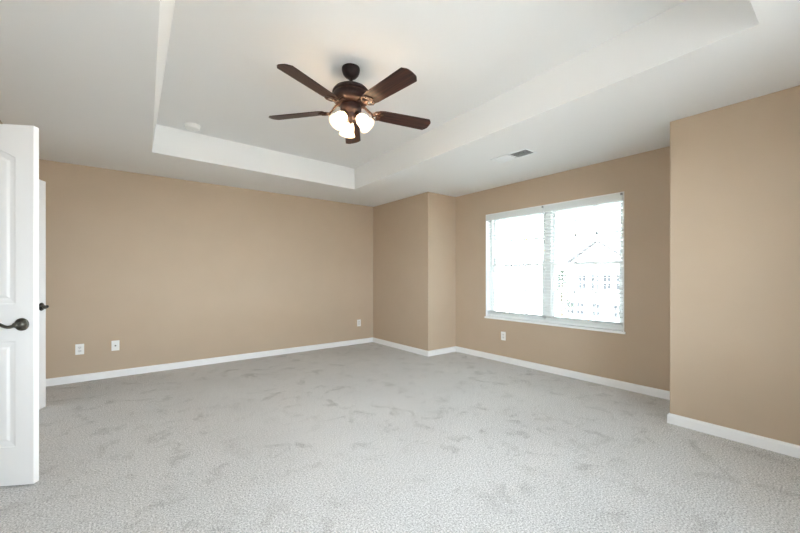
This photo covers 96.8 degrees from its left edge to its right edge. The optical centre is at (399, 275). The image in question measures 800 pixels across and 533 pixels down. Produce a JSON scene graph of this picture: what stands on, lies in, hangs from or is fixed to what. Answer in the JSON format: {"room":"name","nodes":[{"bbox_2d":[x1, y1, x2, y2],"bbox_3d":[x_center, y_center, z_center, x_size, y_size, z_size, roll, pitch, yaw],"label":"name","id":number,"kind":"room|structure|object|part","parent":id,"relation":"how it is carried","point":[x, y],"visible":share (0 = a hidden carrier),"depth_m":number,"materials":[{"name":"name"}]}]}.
{"room":"empty bedroom","nodes":[
{"label":"empty bedroom","id":0,"kind":"room"},
{"bbox_2d":[39,159,372,378],"bbox_3d":[-2.166,-0.030,5.189,4.760,2.440,0.120,0,0,-38],"label":"wall","id":1,"kind":"structure","parent":0,"point":[172,270],"depth_m":4.64,"materials":[{"name":"beige paint"}]},
{"bbox_2d":[75,344,83,354],"bbox_3d":[-3.601,0.824,3.991,0.074,0.118,0.008,0,0,-38],"label":"power outlet","id":2,"kind":"object","parent":1,"relation":"attached to","point":[79,348],"visible":1,"depth_m":3.99,"materials":[{"name":"white plastic"}]},
{"bbox_2d":[111,340,118,350],"bbox_3d":[-3.351,0.820,4.181,0.074,0.118,0.016,0,0,-38],"label":"outlet","id":3,"kind":"object","parent":1,"relation":"attached to","point":[114,344],"visible":1,"depth_m":4.18,"materials":[{"name":"white plastic"}]},
{"bbox_2d":[46,337,372,386],"bbox_3d":[-2.195,1.150,5.081,4.340,0.080,0.014,0,0,-38],"label":"baseboard","id":4,"kind":"structure","parent":1,"relation":"attached to","point":[154,368],"depth_m":4.64,"materials":[{"name":"white paint"}]},
{"bbox_2d":[0,0,799,206],"bbox_3d":[-0.205,-1.460,2.809,5.489,0.420,6.285,0,0,-38],"label":"ceiling","id":5,"kind":"structure","parent":0,"point":[107,84],"depth_m":2.55,"materials":[{"name":"white paint"}]},
{"bbox_2d":[184,122,200,131],"bbox_3d":[-2.133,-1.525,3.650,0.144,0.050,0.144,0,0,-38],"label":"smoke detector","id":6,"kind":"object","parent":5,"relation":"attached to","point":[190,126],"visible":1,"depth_m":3.61,"materials":[{"name":"white plastic"}]},
{"bbox_2d":[269,63,430,143],"bbox_3d":[-0.331,-1.306,2.625,1.270,0.489,1.237,0,0,-38],"label":"ceiling fan","id":7,"kind":"object","parent":5,"relation":"hanging from","point":[351,96],"visible":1,"depth_m":2.58,"materials":[{"name":"brown wood"}]},
{"bbox_3d":[-0.791,-1.238,2.740,0.457,0.006,0.138,0,13,12],"label":"blade","id":8,"kind":"part","parent":7,"relation":"part of","materials":[{"name":"brown wood"}]},
{"bbox_3d":[-0.583,-1.238,2.275,0.138,0.006,0.457,15,7,29],"label":"blade","id":9,"kind":"part","parent":7,"relation":"part of","materials":[{"name":"brown wood"}]},
{"bbox_3d":[-0.441,-1.129,2.562,0.135,0.137,0.125,0,0,-38],"label":"lamp shade","id":10,"kind":"part","parent":7,"relation":"part of","materials":[{"name":"white glass"}]},
{"bbox_3d":[-0.403,-1.129,2.761,0.123,0.137,0.134,0,0,-38],"label":"lamp shade","id":11,"kind":"part","parent":7,"relation":"part of","materials":[{"name":"white glass"}]},
{"bbox_3d":[-0.412,-1.238,3.081,0.138,0.006,0.457,-13,1,-6],"label":"blade","id":12,"kind":"part","parent":7,"relation":"part of","materials":[{"name":"brown wood"}]},
{"bbox_3d":[-0.250,-1.129,2.615,0.125,0.137,0.132,0,0,-38],"label":"lamp shade","id":13,"kind":"part","parent":7,"relation":"part of","materials":[{"name":"white glass"}]},
{"bbox_3d":[-0.076,-1.238,2.328,0.138,0.006,0.457,17,-11,-41],"label":"blade","id":14,"kind":"part","parent":7,"relation":"part of","materials":[{"name":"brown wood"}]},
{"bbox_3d":[0.029,-1.238,2.826,0.457,0.006,0.138,0,-13,-24],"label":"blade","id":15,"kind":"part","parent":7,"relation":"part of","materials":[{"name":"brown wood"}]},
{"bbox_2d":[490,148,537,162],"bbox_3d":[1.179,-1.245,3.694,0.200,0.009,0.430,0,0,-38],"label":"ceiling vent","id":16,"kind":"object","parent":5,"relation":"in","point":[521,153],"visible":1,"depth_m":3.68,"materials":[{"name":"white metal"}]},
{"bbox_2d":[0,342,799,532],"bbox_3d":[-0.765,1.250,2.373,6.909,0.120,6.285,0,0,-38],"label":"floor","id":17,"kind":"structure","parent":0,"point":[371,437],"depth_m":2.34,"materials":[{"name":"grey carpet"}]},
{"bbox_2d":[373,192,455,350],"bbox_3d":[0.261,-0.030,6.068,0.749,2.440,1.475,0,0,-38],"label":"wall","id":18,"kind":"structure","parent":0,"point":[414,237],"depth_m":5.56,"materials":[{"name":"beige paint"}]},
{"bbox_2d":[373,337,455,356],"bbox_3d":[0.197,1.150,6.010,0.603,0.080,1.489,0,0,-38],"label":"baseboard","id":19,"kind":"structure","parent":18,"relation":"attached to","point":[376,340],"depth_m":5.54,"materials":[{"name":"white paint"}]},
{"bbox_2d":[456,146,669,390],"bbox_3d":[1.857,-0.030,4.499,0.160,2.440,2.963,0,0,-38],"label":"wall","id":20,"kind":"structure","parent":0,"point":[640,356],"depth_m":3.89,"materials":[{"name":"beige paint"}]},
{"bbox_2d":[501,331,505,340],"bbox_3d":[1.429,0.830,4.911,0.008,0.118,0.074,0,0,-38],"label":"power outlet","id":21,"kind":"object","parent":20,"relation":"attached to","point":[503,334],"visible":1,"depth_m":4.91,"materials":[{"name":"white plastic"}]},
{"bbox_2d":[486,206,545,319],"bbox_3d":[1.547,-0.164,4.808,0.084,1.427,0.887,0,0,-38],"label":"window blind","id":22,"kind":"object","parent":20,"relation":"attached to","point":[500,216],"visible":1,"depth_m":4.77,"materials":[{"name":"white plastic"}]},
{"bbox_3d":[1.558,0.535,4.817,0.054,0.030,0.869,0,0,-38],"label":"rail","id":23,"kind":"part","parent":22,"relation":"part of","materials":[{"name":"white plastic"}]},
{"bbox_2d":[484,192,625,333],"bbox_3d":[1.857,-0.140,4.484,0.178,1.497,1.830,0,0,-38],"label":"window","id":24,"kind":"structure","parent":20,"relation":"attached to","point":[547,282],"depth_m":4.47,"materials":[{"name":"white plastic"}]},
{"bbox_3d":[1.607,0.191,4.861,0.026,0.720,0.812,0,0,-38],"label":"sash","id":25,"kind":"part","parent":24,"relation":"part of","materials":[{"name":"glass"}]},
{"bbox_3d":[1.629,-0.487,4.879,0.026,0.710,0.812,0,0,-38],"label":"sash","id":26,"kind":"part","parent":24,"relation":"part of","materials":[{"name":"glass"}]},
{"bbox_3d":[2.161,0.191,4.150,0.026,0.720,0.812,0,0,-38],"label":"sash","id":27,"kind":"part","parent":24,"relation":"part of","materials":[{"name":"glass"}]},
{"bbox_3d":[2.183,-0.487,4.167,0.026,0.710,0.812,0,0,-38],"label":"sash","id":28,"kind":"part","parent":24,"relation":"part of","materials":[{"name":"glass"}]},
{"bbox_2d":[456,346,669,399],"bbox_3d":[1.788,1.150,4.445,0.014,0.080,2.963,0,0,-38],"label":"baseboard","id":29,"kind":"structure","parent":20,"relation":"attached to","point":[655,392],"depth_m":4.12,"materials":[{"name":"white paint"}]},
{"bbox_2d":[544,193,622,327],"bbox_3d":[2.096,-0.164,4.103,0.084,1.427,0.887,0,0,-38],"label":"window blind","id":30,"kind":"object","parent":20,"relation":"attached to","point":[615,197],"visible":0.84,"depth_m":4.05,"materials":[{"name":"white plastic"}]},
{"bbox_3d":[2.020,-0.147,4.224,0.055,1.354,0.003,0,0,-38],"label":"ladder cord","id":31,"kind":"part","parent":30,"relation":"part of","materials":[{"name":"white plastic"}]},
{"bbox_3d":[2.107,0.535,4.113,0.054,0.030,0.869,0,0,-38],"label":"rail","id":32,"kind":"part","parent":30,"relation":"part of","materials":[{"name":"white plastic"}]},
{"bbox_3d":[2.194,-0.147,4.001,0.055,1.354,0.003,0,0,-38],"label":"ladder cord","id":33,"kind":"part","parent":30,"relation":"part of","materials":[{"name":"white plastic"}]},
{"bbox_2d":[670,85,799,445],"bbox_3d":[3.001,-0.030,2.493,0.819,2.440,1.607,0,0,-38],"label":"wall","id":34,"kind":"structure","parent":0,"point":[735,168],"depth_m":2.55,"materials":[{"name":"beige paint"}]},
{"bbox_2d":[667,413,799,458],"bbox_3d":[2.928,1.150,2.445,0.673,0.080,1.621,0,0,-38],"label":"baseboard","id":35,"kind":"structure","parent":34,"relation":"attached to","point":[785,448],"depth_m":2.55,"materials":[{"name":"white paint"}]},
{"bbox_3d":[-2.212,-0.030,1.246,0.400,2.440,6.045,0,0,-38],"label":"wall","id":36,"kind":"structure","parent":0,"visible":0},
{"bbox_2d":[0,124,38,485],"bbox_3d":[-2.458,0.163,1.975,0.765,2.030,0.152,0,0,-8],"label":"door","id":37,"kind":"structure","parent":36,"relation":"in","point":[19,144],"depth_m":2.00,"materials":[{"name":"white paint"}]},
{"bbox_3d":[-2.169,0.273,1.969,0.152,0.072,0.058,0,0,-8],"label":"handle","id":38,"kind":"part","parent":37,"relation":"part of","materials":[{"name":"grey metal"}]},
{"bbox_2d":[39,179,48,409],"bbox_3d":[-3.135,0.163,2.906,0.152,2.030,0.620,0,0,-16],"label":"door","id":39,"kind":"structure","parent":36,"relation":"in","point":[42,184],"depth_m":3.17,"materials":[{"name":"white paint"}]},
{"bbox_3d":[-3.148,0.273,3.123,0.058,0.072,0.152,0,0,-16],"label":"handle","id":40,"kind":"part","parent":39,"relation":"part of","materials":[{"name":"brown metal"}]},
{"label":"outside","id":41,"kind":"structure","parent":0,"visible":0},
{"bbox_2d":[496,291,541,314],"bbox_3d":[0.000,4.590,0.000,180.000,0.200,180.000,0,0,-38],"label":"ground","id":42,"kind":"structure","parent":41,"point":[514,295],"depth_m":60.15,"materials":[{"name":"white"}]},
{"bbox_2d":[555,271,575,316],"bbox_3d":[13.808,1.965,30.295,2.236,5.056,2.147,0,0,-38],"label":"tree","id":43,"kind":"object","parent":42,"relation":"on","point":[563,272],"visible":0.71,"depth_m":30.23,"materials":[{"name":"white plant"}]},
{"bbox_2d":[537,233,619,321],"bbox_3d":[22.327,0.040,36.716,10.650,8.900,12.100,0,0,-38],"label":"house","id":44,"kind":"structure","parent":42,"relation":"on","point":[605,268],"depth_m":34.76,"materials":[{"name":"white"}]},
{"bbox_3d":[16.780,0.640,37.023,0.024,1.500,0.680,0,0,-38],"label":"pane","id":45,"kind":"part","parent":44,"relation":"part of","materials":[{"name":"clear glass"}]},
{"bbox_3d":[18.009,3.240,35.445,0.024,1.200,0.680,0,0,-38],"label":"pane","id":46,"kind":"part","parent":44,"relation":"part of","materials":[{"name":"clear glass"}]},
{"bbox_3d":[18.132,0.640,35.287,0.024,1.500,0.680,0,0,-38],"label":"pane","id":47,"kind":"part","parent":44,"relation":"part of","materials":[{"name":"clear glass"}]},
{"bbox_3d":[18.869,0.640,34.340,0.024,1.500,0.680,0,0,-38],"label":"pane","id":48,"kind":"part","parent":44,"relation":"part of","materials":[{"name":"clear glass"}]},
{"bbox_3d":[18.931,3.240,34.261,0.024,1.200,0.680,0,0,-38],"label":"pane","id":49,"kind":"part","parent":44,"relation":"part of","materials":[{"name":"clear glass"}]},
{"bbox_3d":[19.545,0.640,33.472,0.024,1.500,0.680,0,0,-38],"label":"pane","id":50,"kind":"part","parent":44,"relation":"part of","materials":[{"name":"clear glass"}]},
{"bbox_3d":[20.098,3.240,32.762,0.024,1.200,0.680,0,0,-38],"label":"pane","id":51,"kind":"part","parent":44,"relation":"part of","materials":[{"name":"clear glass"}]},
{"bbox_3d":[20.221,0.640,32.605,0.024,1.500,0.680,0,0,-38],"label":"pane","id":52,"kind":"part","parent":44,"relation":"part of","materials":[{"name":"clear glass"}]}
]}

